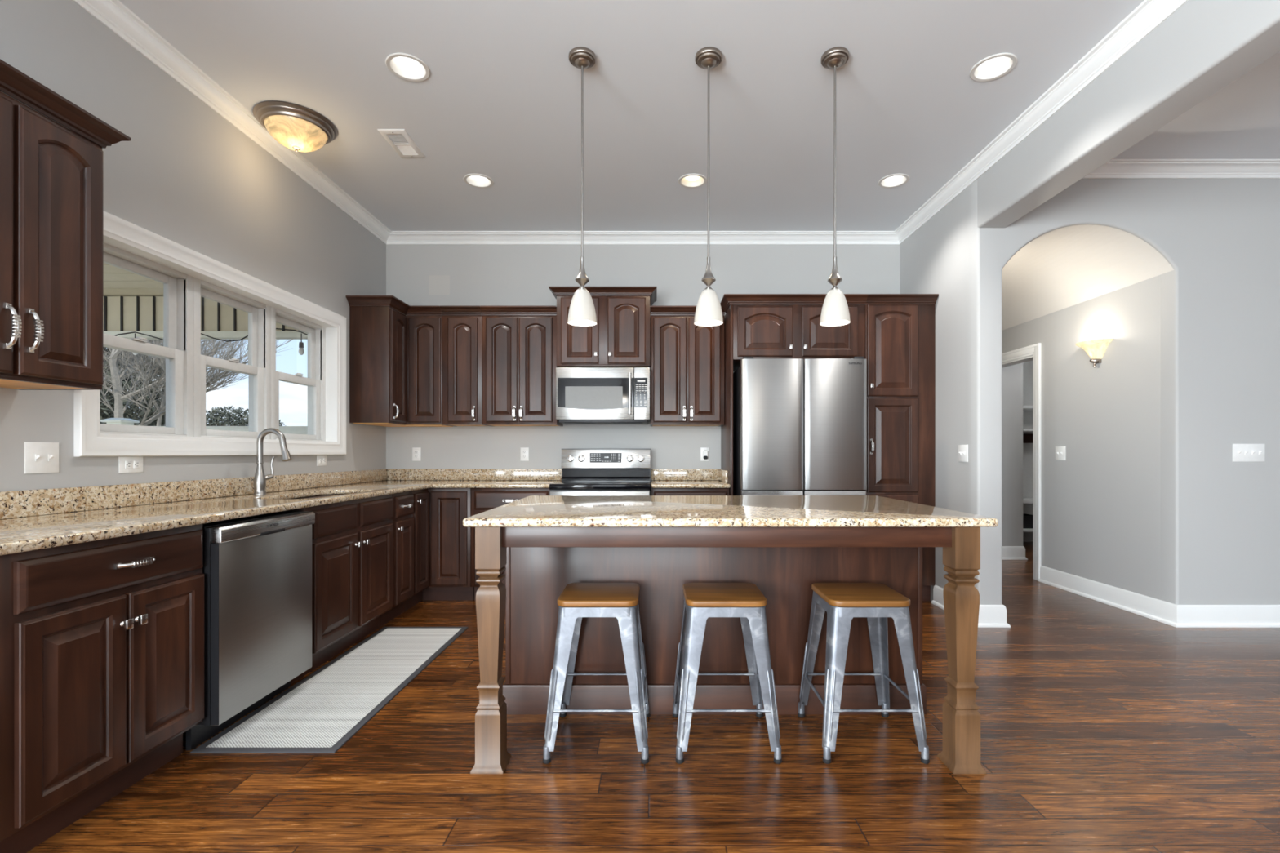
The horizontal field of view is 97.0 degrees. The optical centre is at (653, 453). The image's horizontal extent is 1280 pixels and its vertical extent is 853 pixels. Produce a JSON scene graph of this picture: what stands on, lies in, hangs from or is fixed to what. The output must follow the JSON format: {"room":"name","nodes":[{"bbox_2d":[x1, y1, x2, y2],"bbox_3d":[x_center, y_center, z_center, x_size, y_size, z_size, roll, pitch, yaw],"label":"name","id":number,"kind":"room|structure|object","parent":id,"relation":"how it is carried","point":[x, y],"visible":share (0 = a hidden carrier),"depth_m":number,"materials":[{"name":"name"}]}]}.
{"room":"kitchen","nodes":[
{"label":"kitchen","id":0,"kind":"room"},
{"bbox_2d":[0,0,386,491],"bbox_3d":[-2.442,-0.380,0.450,0.200,3.060,9.300,0,0,0],"label":"wall","id":1,"kind":"structure","parent":0,"point":[186,175],"depth_m":2.77,"materials":[{"name":"paint"}]},
{"bbox_2d":[24,442,58,473],"bbox_3d":[-2.332,0.018,2.165,0.020,0.118,0.119,0,0,0],"label":"light switch","id":2,"kind":"object","parent":1,"relation":"attached to","point":[39,457],"visible":1,"depth_m":2.16,"materials":[{"name":"white plastic"}]},
{"bbox_2d":[0,58,131,390],"bbox_3d":[-2.157,-0.714,1.784,0.360,0.961,0.718,0,0,0],"label":"upper cabinet","id":3,"kind":"object","parent":1,"relation":"attached to","point":[51,173],"visible":1,"depth_m":1.89,"materials":[{"name":"brown wood"}]},
{"bbox_2d":[118,456,143,473],"bbox_3d":[-2.337,0.052,2.534,0.009,0.072,0.116,0,0,0],"label":"power outlet","id":4,"kind":"object","parent":1,"relation":"attached to","point":[126,464],"visible":1,"depth_m":2.53,"materials":[{"name":"white plastic"}]},
{"bbox_2d":[124,461,131,468],"bbox_3d":[-2.335,0.052,2.514,0.004,0.034,0.028,0,0,0],"label":"receptacle","id":5,"kind":"object","parent":4,"relation":"attached to","point":[127,464],"depth_m":2.51,"materials":[{"name":"white plastic"}]},
{"bbox_2d":[133,461,139,468],"bbox_3d":[-2.335,0.052,2.554,0.004,0.034,0.028,0,0,0],"label":"receptacle","id":6,"kind":"object","parent":4,"relation":"attached to","point":[136,464],"depth_m":2.55,"materials":[{"name":"white plastic"}]},
{"bbox_2d":[99,242,193,436],"bbox_3d":[-2.474,-0.504,2.674,0.113,0.858,0.600,0,0,0],"label":"window","id":7,"kind":"structure","parent":1,"relation":"in","point":[177,349],"depth_m":2.88,"materials":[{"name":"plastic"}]},
{"bbox_2d":[73,210,346,457],"bbox_3d":[-2.366,-0.504,3.275,0.102,1.038,1.981,0,0,0],"label":"trim","id":8,"kind":"structure","parent":1,"relation":"attached to","point":[118,233],"depth_m":2.97,"materials":[{"name":"white paint"}]},
{"bbox_2d":[193,276,271,439],"bbox_3d":[-2.474,-0.504,3.274,0.113,0.858,0.600,0,0,0],"label":"window","id":9,"kind":"structure","parent":1,"relation":"in","point":[258,369],"depth_m":3.39,"materials":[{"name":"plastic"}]},
{"bbox_2d":[0,468,562,519],"bbox_3d":[-1.567,0.187,3.184,1.549,0.098,3.528,0,0,0],"label":"backsplash","id":10,"kind":"structure","parent":1,"relation":"attached to","point":[27,503],"depth_m":2.88,"materials":[{"name":"beige stone"}]},
{"bbox_2d":[271,306,325,441],"bbox_3d":[-2.474,-0.504,3.875,0.113,0.858,0.600,0,0,0],"label":"window","id":11,"kind":"structure","parent":1,"relation":"in","point":[315,381],"depth_m":4.07,"materials":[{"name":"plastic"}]},
{"bbox_2d":[316,455,326,466],"bbox_3d":[-2.337,0.054,3.990,0.009,0.072,0.116,0,0,0],"label":"power outlet","id":12,"kind":"object","parent":1,"relation":"attached to","point":[321,460],"visible":1,"depth_m":3.98,"materials":[{"name":"white plastic"}]},
{"bbox_2d":[346,295,453,426],"bbox_3d":[-2.038,-0.713,4.620,0.600,0.967,0.652,0,0,0],"label":"upper cabinet","id":13,"kind":"object","parent":1,"relation":"attached to","point":[396,357],"visible":0.98,"depth_m":4.41,"materials":[{"name":"brown wood"}]},
{"bbox_2d":[72,0,1188,244],"bbox_3d":[-0.093,-1.867,0.475,4.497,0.085,8.950,0,0,0],"label":"trim","id":14,"kind":"structure","parent":1,"relation":"attached to","point":[1148,15],"depth_m":3.44,"materials":[{"name":"white paint"}]},
{"bbox_2d":[386,244,899,495],"bbox_3d":[-0.093,-0.380,5.010,4.497,3.060,0.120,0,0,0],"label":"wall","id":15,"kind":"structure","parent":0,"point":[439,275],"depth_m":4.95,"materials":[{"name":"paint"}]},
{"bbox_2d":[412,447,420,461],"bbox_3d":[-2.075,0.010,4.945,0.072,0.116,0.009,0,0,0],"label":"power outlet","id":16,"kind":"object","parent":15,"relation":"attached to","point":[415,451],"visible":1,"depth_m":4.94,"materials":[{"name":"white plastic"}]},
{"bbox_2d":[440,305,488,426],"bbox_3d":[-1.573,-0.715,4.766,0.325,0.963,0.358,0,0,0],"label":"upper cabinet","id":17,"kind":"object","parent":15,"relation":"attached to","point":[462,335],"visible":0.94,"depth_m":4.63,"materials":[{"name":"brown wood"}]},
{"bbox_2d":[480,305,563,426],"bbox_3d":[-1.101,-0.715,4.766,0.615,0.963,0.358,0,0,0],"label":"upper cabinet","id":18,"kind":"object","parent":15,"relation":"attached to","point":[519,353],"visible":1,"depth_m":4.63,"materials":[{"name":"brown wood"}]},
{"bbox_2d":[520,447,528,461],"bbox_3d":[-1.130,0.010,4.945,0.072,0.116,0.009,0,0,0],"label":"power outlet","id":19,"kind":"object","parent":15,"relation":"attached to","point":[524,451],"visible":1,"depth_m":4.94,"materials":[{"name":"white plastic"}]},
{"bbox_2d":[555,367,649,424],"bbox_3d":[-0.409,-0.467,4.723,0.757,0.446,0.433,0,0,0],"label":"microwave","id":20,"kind":"object","parent":15,"relation":"attached to","point":[584,395],"visible":1,"depth_m":4.55,"materials":[{"name":"grey metal"}]},
{"bbox_2d":[548,286,657,372],"bbox_3d":[-0.410,-1.024,4.745,0.870,0.631,0.400,0,0,0],"label":"upper cabinet","id":21,"kind":"object","parent":15,"relation":"attached to","point":[620,337],"visible":0.8,"depth_m":4.58,"materials":[{"name":"brown wood"}]},
{"bbox_2d":[650,305,724,426],"bbox_3d":[0.277,-0.715,4.766,0.609,0.963,0.358,0,0,0],"label":"upper cabinet","id":22,"kind":"object","parent":15,"relation":"attached to","point":[687,358],"visible":0.87,"depth_m":4.63,"materials":[{"name":"brown wood"}]},
{"bbox_2d":[700,447,708,461],"bbox_3d":[0.447,0.010,4.945,0.072,0.116,0.009,0,0,0],"label":"power outlet","id":23,"kind":"object","parent":15,"relation":"attached to","point":[702,449],"visible":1,"depth_m":4.94,"materials":[{"name":"white plastic"}]},
{"bbox_2d":[702,450,707,459],"bbox_3d":[0.450,0.015,4.923,0.044,0.079,0.034,0,0,0],"label":"night light","id":24,"kind":"object","parent":23,"relation":"attached to","point":[704,452],"visible":1,"depth_m":4.91,"materials":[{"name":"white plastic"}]},
{"bbox_2d":[26,541,1279,852],"bbox_3d":[2.750,1.180,2.400,10.700,0.060,13.200,0,0,0],"label":"floor","id":25,"kind":"structure","parent":0,"point":[1105,728],"depth_m":2.01,"materials":[{"name":"brown wood"}]},
{"bbox_2d":[0,524,204,852],"bbox_3d":[-2.001,0.709,1.827,0.658,0.882,0.685,0,0,0],"label":"base cabinet","id":26,"kind":"object","parent":25,"relation":"on","point":[102,641],"visible":0.99,"depth_m":1.73,"materials":[{"name":"brown wood"}]},
{"bbox_2d":[0,468,562,555],"bbox_3d":[-1.567,0.202,3.184,1.549,0.128,3.528,0,0,0],"label":"countertop","id":27,"kind":"structure","parent":26,"relation":"on","point":[30,520],"depth_m":2.54,"materials":[{"name":"beige stone"}]},
{"bbox_2d":[253,427,291,495],"bbox_3d":[-2.150,0.047,3.210,0.218,0.378,0.102,0,0,0],"label":"kitchen faucet","id":28,"kind":"object","parent":27,"relation":"on","point":[260,479],"visible":1,"depth_m":3.18,"materials":[{"name":"silver metal"}]},
{"bbox_2d":[297,493,345,498],"bbox_3d":[-1.933,0.358,3.280,0.345,0.183,0.790,0,0,0],"label":"sink","id":29,"kind":"object","parent":27,"relation":"in","point":[342,494],"visible":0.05,"depth_m":3.53,"materials":[{"name":"metal"}]},
{"bbox_2d":[186,511,315,750],"bbox_3d":[-1.984,0.718,2.484,0.631,0.865,0.612,0,0,0],"label":"dishwasher","id":30,"kind":"object","parent":25,"relation":"on","point":[257,569],"visible":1,"depth_m":2.39,"materials":[{"name":"grey metal"}]},
{"bbox_2d":[190,626,468,753],"bbox_3d":[-1.497,1.145,2.943,0.552,0.008,1.558,0,0,0],"label":"runner rug","id":31,"kind":"object","parent":25,"relation":"on","point":[322,712],"visible":1,"depth_m":2.64,"materials":[{"name":"white fabric"}]},
{"bbox_2d":[287,493,392,684],"bbox_3d":[-2.006,0.709,3.272,0.647,0.882,0.940,0,0,0],"label":"base cabinet","id":32,"kind":"object","parent":25,"relation":"on","point":[352,540],"visible":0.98,"depth_m":3.19,"materials":[{"name":"brown wood"}]},
{"bbox_2d":[380,491,413,626],"bbox_3d":[-2.001,0.709,3.901,0.658,0.882,0.312,0,0,0],"label":"base cabinet","id":33,"kind":"object","parent":25,"relation":"on","point":[402,521],"visible":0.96,"depth_m":3.87,"materials":[{"name":"brown wood"}]},
{"bbox_2d":[401,488,474,613],"bbox_3d":[-1.873,0.709,4.503,0.930,0.882,0.885,0,0,0],"label":"base cabinet","id":34,"kind":"object","parent":25,"relation":"on","point":[442,542],"visible":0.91,"depth_m":4.33,"materials":[{"name":"brown wood"}]},
{"bbox_2d":[471,488,550,599],"bbox_3d":[-1.099,0.709,4.616,0.612,0.882,0.658,0,0,0],"label":"base cabinet","id":35,"kind":"object","parent":25,"relation":"on","point":[482,500],"visible":0.27,"depth_m":4.33,"materials":[{"name":"brown wood"}]},
{"bbox_2d":[542,582,649,764],"bbox_3d":[-0.215,0.854,2.287,0.396,0.592,0.395,0,0,0],"label":"bar stool","id":36,"kind":"object","parent":25,"relation":"on","point":[577,601],"visible":1,"depth_m":2.13,"materials":[{"name":"metal"}]},
{"bbox_2d":[549,448,650,495],"bbox_3d":[-0.406,0.532,4.562,0.761,1.136,0.716,0,0,0],"label":"range","id":37,"kind":"object","parent":25,"relation":"on","point":[585,472],"visible":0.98,"depth_m":4.81,"materials":[{"name":"grey metal"}]},
{"bbox_2d":[550,489,649,495],"bbox_3d":[-0.406,0.689,4.562,0.751,0.822,0.716,0,0,0],"label":"oven","id":38,"kind":"object","parent":37,"relation":"in","point":[553,492],"depth_m":4.25,"materials":[{"name":"silver metal"}]},
{"bbox_2d":[549,480,650,489],"bbox_3d":[-0.406,0.255,4.536,0.757,0.043,0.568,0,0,0],"label":"cooktop","id":39,"kind":"object","parent":37,"relation":"in","point":[561,485],"depth_m":4.26,"materials":[{"name":"black glass"}]},
{"bbox_2d":[651,488,728,495],"bbox_3d":[0.280,0.709,4.616,0.600,0.882,0.658,0,0,0],"label":"base cabinet","id":40,"kind":"object","parent":25,"relation":"on","point":[655,491],"visible":0.06,"depth_m":4.33,"materials":[{"name":"brown wood"}]},
{"bbox_2d":[650,468,730,488],"bbox_3d":[0.281,0.202,4.622,0.606,0.128,0.653,0,0,0],"label":"countertop","id":41,"kind":"structure","parent":40,"relation":"on","point":[660,477],"depth_m":4.93,"materials":[{"name":"beige stone"}]},
{"bbox_2d":[672,582,782,764],"bbox_3d":[0.279,0.854,2.287,0.396,0.592,0.395,0,0,0],"label":"bar stool","id":42,"kind":"object","parent":25,"relation":"on","point":[702,601],"visible":1,"depth_m":2.13,"materials":[{"name":"metal"}]},
{"bbox_2d":[470,527,986,773],"bbox_3d":[0.266,0.709,2.563,1.866,0.883,1.074,0,0,0],"label":"kitchen island","id":43,"kind":"object","parent":25,"relation":"on","point":[784,563],"visible":0.71,"depth_m":2.50,"materials":[{"name":"brown wood"}]},
{"bbox_2d":[462,495,998,527],"bbox_3d":[0.276,0.251,2.578,1.930,0.031,1.108,0,0,0],"label":"island countertop","id":44,"kind":"structure","parent":43,"relation":"on","point":[531,511],"depth_m":2.22,"materials":[{"name":"beige stone"}]},
{"bbox_2d":[720,293,868,495],"bbox_3d":[1.075,-0.025,4.607,1.087,2.351,0.675,0,0,0],"label":"tall cabinet","id":45,"kind":"object","parent":25,"relation":"on","point":[757,326],"visible":0.8,"depth_m":4.31,"materials":[{"name":"brown wood"}]},
{"bbox_2d":[733,356,866,495],"bbox_3d":[1.088,0.225,4.484,0.908,1.850,0.812,0,0,0],"label":"refrigerator","id":46,"kind":"object","parent":25,"relation":"on","point":[800,425],"visible":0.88,"depth_m":4.08,"materials":[{"name":"grey metal"}]},
{"bbox_2d":[797,582,929,764],"bbox_3d":[0.827,0.854,2.287,0.396,0.592,0.395,0,0,0],"label":"bar stool","id":47,"kind":"object","parent":25,"relation":"on","point":[842,602],"visible":1,"depth_m":2.14,"materials":[{"name":"metal"}]},
{"bbox_2d":[861,293,938,600],"bbox_3d":[1.886,-0.025,4.606,0.532,2.351,0.678,0,0,0],"label":"pantry cabinet","id":48,"kind":"object","parent":25,"relation":"on","point":[900,328],"visible":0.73,"depth_m":4.31,"materials":[{"name":"brown wood"}]},
{"bbox_2d":[1022,360,1032,541],"bbox_3d":[4.800,-0.050,7.160,1.400,2.400,0.420,0,0,0],"label":"shelving unit","id":49,"kind":"object","parent":25,"relation":"on","point":[1027,366],"visible":0.03,"depth_m":7.35,"materials":[{"name":"wood"}]},
{"bbox_2d":[1022,513,1032,528],"bbox_3d":[4.620,0.860,7.150,0.300,0.160,0.240,0,0,0],"label":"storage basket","id":50,"kind":"object","parent":49,"relation":"on","point":[1027,518],"visible":0.27,"depth_m":7.04,"materials":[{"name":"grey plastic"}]},
{"bbox_2d":[1022,528,1032,532],"bbox_3d":[4.800,0.955,7.149,1.358,0.030,0.399,0,0,0],"label":"shelf","id":51,"kind":"object","parent":49,"relation":"attached to","point":[1024,530],"depth_m":6.95,"materials":[{"name":"white paint"}]},
{"bbox_2d":[1022,497,1032,503],"bbox_3d":[4.800,0.600,7.149,1.358,0.040,0.399,0,0,0],"label":"shelf","id":52,"kind":"object","parent":49,"relation":"attached to","point":[1025,500],"depth_m":6.95,"materials":[{"name":"white paint"}]},
{"bbox_2d":[1022,429,1032,432],"bbox_3d":[4.800,-0.282,7.149,1.358,0.025,0.399,0,0,0],"label":"shelf","id":53,"kind":"object","parent":49,"relation":"attached to","point":[1024,430],"depth_m":7.00,"materials":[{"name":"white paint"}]},
{"bbox_2d":[1022,405,1032,410],"bbox_3d":[4.800,-0.568,7.149,1.358,0.035,0.399,0,0,0],"label":"shelf","id":54,"kind":"object","parent":49,"relation":"attached to","point":[1024,407],"depth_m":6.97,"materials":[{"name":"white paint"}]},
{"bbox_2d":[119,0,1279,240],"bbox_3d":[2.750,-1.985,2.400,10.700,0.150,13.200,0,0,0],"label":"ceiling","id":55,"kind":"structure","parent":0,"point":[500,100],"depth_m":3.02,"materials":[{"name":"paint"}]},
{"bbox_2d":[253,100,337,152],"bbox_3d":[-2.065,-1.825,3.270,0.414,0.169,0.414,0,0,0],"label":"ceiling lamp","id":56,"kind":"object","parent":55,"relation":"attached to","point":[296,127],"visible":1,"depth_m":3.17,"materials":[{"name":"beige glass"}]},
{"bbox_2d":[377,128,425,157],"bbox_3d":[-1.550,-1.917,3.490,0.160,0.035,0.310,0,0,0],"label":"ceiling vent","id":57,"kind":"object","parent":55,"relation":"in","point":[399,140],"visible":0.99,"depth_m":3.48,"materials":[{"name":"white plastic"}]},
{"bbox_2d":[385,53,430,81],"bbox_3d":[-1.216,-1.957,2.800,0.204,0.106,0.204,0,0,0],"label":"recessed light","id":58,"kind":"object","parent":55,"relation":"in","point":[405,66],"visible":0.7,"depth_m":2.82,"materials":[{"name":"white"}]},
{"bbox_2d":[463,173,493,187],"bbox_3d":[-1.227,-1.957,3.965,0.204,0.106,0.204,0,0,0],"label":"recessed light","id":59,"kind":"object","parent":55,"relation":"in","point":[478,180],"visible":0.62,"depth_m":3.99,"materials":[{"name":"white"}]},
{"bbox_2d":[567,46,596,326],"bbox_3d":[-0.344,-1.266,2.722,0.140,1.287,0.140,0,0,0],"label":"pendant lamp","id":60,"kind":"object","parent":55,"relation":"hanging from","point":[582,313],"visible":1,"depth_m":2.70,"materials":[{"name":"white glass"}]},
{"bbox_2d":[678,173,706,187],"bbox_3d":[0.272,-1.957,3.965,0.204,0.106,0.204,0,0,0],"label":"recessed light","id":61,"kind":"object","parent":55,"relation":"in","point":[689,180],"visible":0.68,"depth_m":4.00,"materials":[{"name":"white"}]},
{"bbox_2d":[693,46,723,326],"bbox_3d":[0.264,-1.266,2.722,0.140,1.287,0.140,0,0,0],"label":"pendant lamp","id":62,"kind":"object","parent":55,"relation":"hanging from","point":[708,313],"visible":1,"depth_m":2.70,"materials":[{"name":"white glass"}]},
{"bbox_2d":[819,46,850,326],"bbox_3d":[0.872,-1.266,2.722,0.140,1.287,0.140,0,0,0],"label":"pendant lamp","id":63,"kind":"object","parent":55,"relation":"hanging from","point":[835,311],"visible":1,"depth_m":2.70,"materials":[{"name":"white glass"}]},
{"bbox_2d":[878,173,909,187],"bbox_3d":[1.682,-1.957,3.965,0.204,0.106,0.204,0,0,0],"label":"recessed light","id":64,"kind":"object","parent":55,"relation":"in","point":[893,180],"visible":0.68,"depth_m":3.99,"materials":[{"name":"white"}]},
{"bbox_2d":[969,53,1017,81],"bbox_3d":[1.680,-1.957,2.800,0.204,0.106,0.204,0,0,0],"label":"recessed light","id":65,"kind":"object","parent":55,"relation":"in","point":[993,67],"visible":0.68,"depth_m":2.82,"materials":[{"name":"white"}]},
{"bbox_2d":[1001,362,1022,546],"bbox_3d":[3.797,-0.380,7.361,0.402,3.060,2.478,0,0,0],"label":"wall","id":66,"kind":"structure","parent":0,"point":[1011,375],"depth_m":6.12,"materials":[{"name":"paint"}]},
{"bbox_2d":[1001,546,1027,559],"bbox_3d":[3.812,1.079,7.346,0.432,0.142,2.508,0,0,0],"label":"baseboard","id":67,"kind":"structure","parent":66,"relation":"attached to","point":[1008,553],"depth_m":6.11,"materials":[{"name":"white paint"}]},
{"bbox_2d":[1001,275,1160,599],"bbox_3d":[3.536,-0.380,6.439,0.120,3.060,5.122,0,0,0],"label":"wall","id":68,"kind":"structure","parent":0,"point":[1100,504],"depth_m":4.37,"materials":[{"name":"paint"}]},
{"bbox_2d":[1001,342,1040,581],"bbox_3d":[3.526,0.081,5.567,0.145,2.138,0.989,0,0,0],"label":"door frame","id":69,"kind":"structure","parent":68,"relation":"in","point":[1032,353],"depth_m":5.12,"materials":[{"name":"white paint"}]},
{"bbox_2d":[1055,446,1065,460],"bbox_3d":[3.466,0.002,4.833,0.020,0.118,0.119,0,0,0],"label":"light switch","id":70,"kind":"object","parent":68,"relation":"attached to","point":[1060,451],"visible":1,"depth_m":4.82,"materials":[{"name":"white plastic"}]},
{"bbox_2d":[1075,337,1113,367],"bbox_3d":[3.404,-0.768,4.420,0.148,0.200,0.288,0,0,0],"label":"wall sconce","id":71,"kind":"object","parent":68,"relation":"attached to","point":[1095,349],"visible":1,"depth_m":4.38,"materials":[{"name":"beige glass"}]},
{"bbox_2d":[1038,565,1279,627],"bbox_3d":[5.723,1.079,0.535,4.554,0.142,9.070,0,0,0],"label":"baseboard","id":72,"kind":"structure","parent":68,"relation":"attached to","point":[1165,612],"depth_m":3.80,"materials":[{"name":"white paint"}]},
{"bbox_2d":[1001,224,1173,330],"bbox_3d":[2.898,-1.375,6.388,1.153,0.303,5.224,0,0,0],"label":"ceiling","id":73,"kind":"structure","parent":0,"point":[1060,268],"depth_m":4.31,"materials":[{"name":"paint"}]},
{"bbox_2d":[899,0,1279,600],"bbox_3d":[2.243,-0.380,2.500,0.175,3.060,13.000,0,0,0],"label":"wall","id":74,"kind":"structure","parent":0,"point":[1204,46],"depth_m":2.98,"materials":[{"name":"paint"}]},
{"bbox_2d":[958,444,968,462],"bbox_3d":[2.145,0.002,3.937,0.020,0.118,0.119,0,0,0],"label":"light switch","id":75,"kind":"object","parent":74,"relation":"attached to","point":[962,449],"visible":1,"depth_m":3.93,"materials":[{"name":"white plastic"}]},
{"bbox_2d":[931,585,1010,627],"bbox_3d":[2.238,1.079,6.164,0.226,0.142,4.872,0,0,0],"label":"baseboard","id":76,"kind":"structure","parent":74,"relation":"attached to","point":[989,615],"depth_m":3.74,"materials":[{"name":"white paint"}]},
{"bbox_2d":[968,178,1279,604],"bbox_3d":[5.077,-0.380,3.818,5.845,3.060,0.120,0,0,0],"label":"wall","id":77,"kind":"structure","parent":0,"point":[1220,238],"depth_m":3.76,"materials":[{"name":"paint"}]},
{"bbox_2d":[1081,159,1279,178],"bbox_3d":[5.165,-1.867,-0.121,5.670,0.085,7.758,0,0,0],"label":"trim","id":78,"kind":"structure","parent":77,"relation":"attached to","point":[1113,168],"depth_m":3.73,"materials":[{"name":"white paint"}]},
{"bbox_2d":[1232,444,1264,462],"bbox_3d":[3.931,0.000,3.748,0.205,0.113,0.020,0,0,0],"label":"light switch","id":79,"kind":"object","parent":77,"relation":"attached to","point":[1241,452],"visible":1,"depth_m":3.74,"materials":[{"name":"white plastic"}]},
{"label":"outside","id":80,"kind":"structure","parent":0,"visible":0},
{"bbox_3d":[-31.280,1.700,25.000,57.440,0.100,70.000,0,0,0],"label":"lawn","id":81,"kind":"structure","parent":80,"visible":0},
{"bbox_2d":[99,339,165,426],"bbox_3d":[-17.518,-1.536,18.002,5.472,6.502,2.576,0,0,-5],"label":"evergreen tree","id":82,"kind":"object","parent":81,"relation":"on","point":[133,411],"visible":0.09,"depth_m":17.48,"materials":[{"name":"green plant"}]},
{"bbox_2d":[102,339,248,426],"bbox_3d":[-14.697,-2.272,16.202,7.715,7.848,5.652,0,0,-37],"label":"bare tree","id":83,"kind":"object","parent":81,"relation":"on","point":[159,420],"visible":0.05,"depth_m":16.61,"materials":[{"name":"grey plant"}]},
{"bbox_2d":[99,339,292,426],"bbox_3d":[-11.955,-2.639,13.925,6.686,8.601,4.387,0,0,18],"label":"bare tree","id":84,"kind":"object","parent":81,"relation":"on","point":[116,377],"visible":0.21,"depth_m":13.56,"materials":[{"name":"grey plant"}]},
{"bbox_2d":[100,262,307,434],"bbox_3d":[-4.050,0.125,3.340,2.900,3.050,3.080,0,0,0],"label":"porch","id":85,"kind":"object","parent":81,"relation":"on","point":[132,302],"visible":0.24,"depth_m":4.79,"materials":[{"name":"grey plastic"}]},
{"bbox_2d":[115,331,163,340],"bbox_3d":[-4.238,-0.965,4.680,0.390,0.067,0.042,0,0,0],"label":"string lights","id":86,"kind":"object","parent":85,"relation":"hanging from","point":[135,332],"depth_m":4.68,"materials":[{"name":"black rubber"}]},
{"bbox_2d":[200,333,248,342],"bbox_3d":[-3.536,-0.952,4.680,0.383,0.067,0.042,0,0,0],"label":"string lights","id":87,"kind":"object","parent":85,"relation":"hanging from","point":[201,333],"depth_m":4.68,"materials":[{"name":"black rubber"}]},
{"bbox_2d":[275,328,307,355],"bbox_3d":[-2.981,-0.918,4.680,0.256,0.215,0.042,0,0,0],"label":"string lights","id":88,"kind":"object","parent":85,"relation":"hanging from","point":[301,351],"depth_m":4.67,"materials":[{"name":"black plastic"}]},
{"bbox_2d":[297,333,304,355],"bbox_3d":[-2.916,-0.900,4.680,0.042,0.180,0.042,0,0,0],"label":"bulb","id":89,"kind":"object","parent":88,"relation":"attached to","point":[301,351],"depth_m":4.67,"materials":[{"name":"glass"}]},
{"bbox_2d":[205,405,285,426],"bbox_3d":[-22.519,-0.411,29.997,6.849,4.255,2.559,0,0,0],"label":"hedge","id":90,"kind":"object","parent":81,"relation":"on","point":[220,416],"visible":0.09,"depth_m":29.61,"materials":[{"name":"green plant"}]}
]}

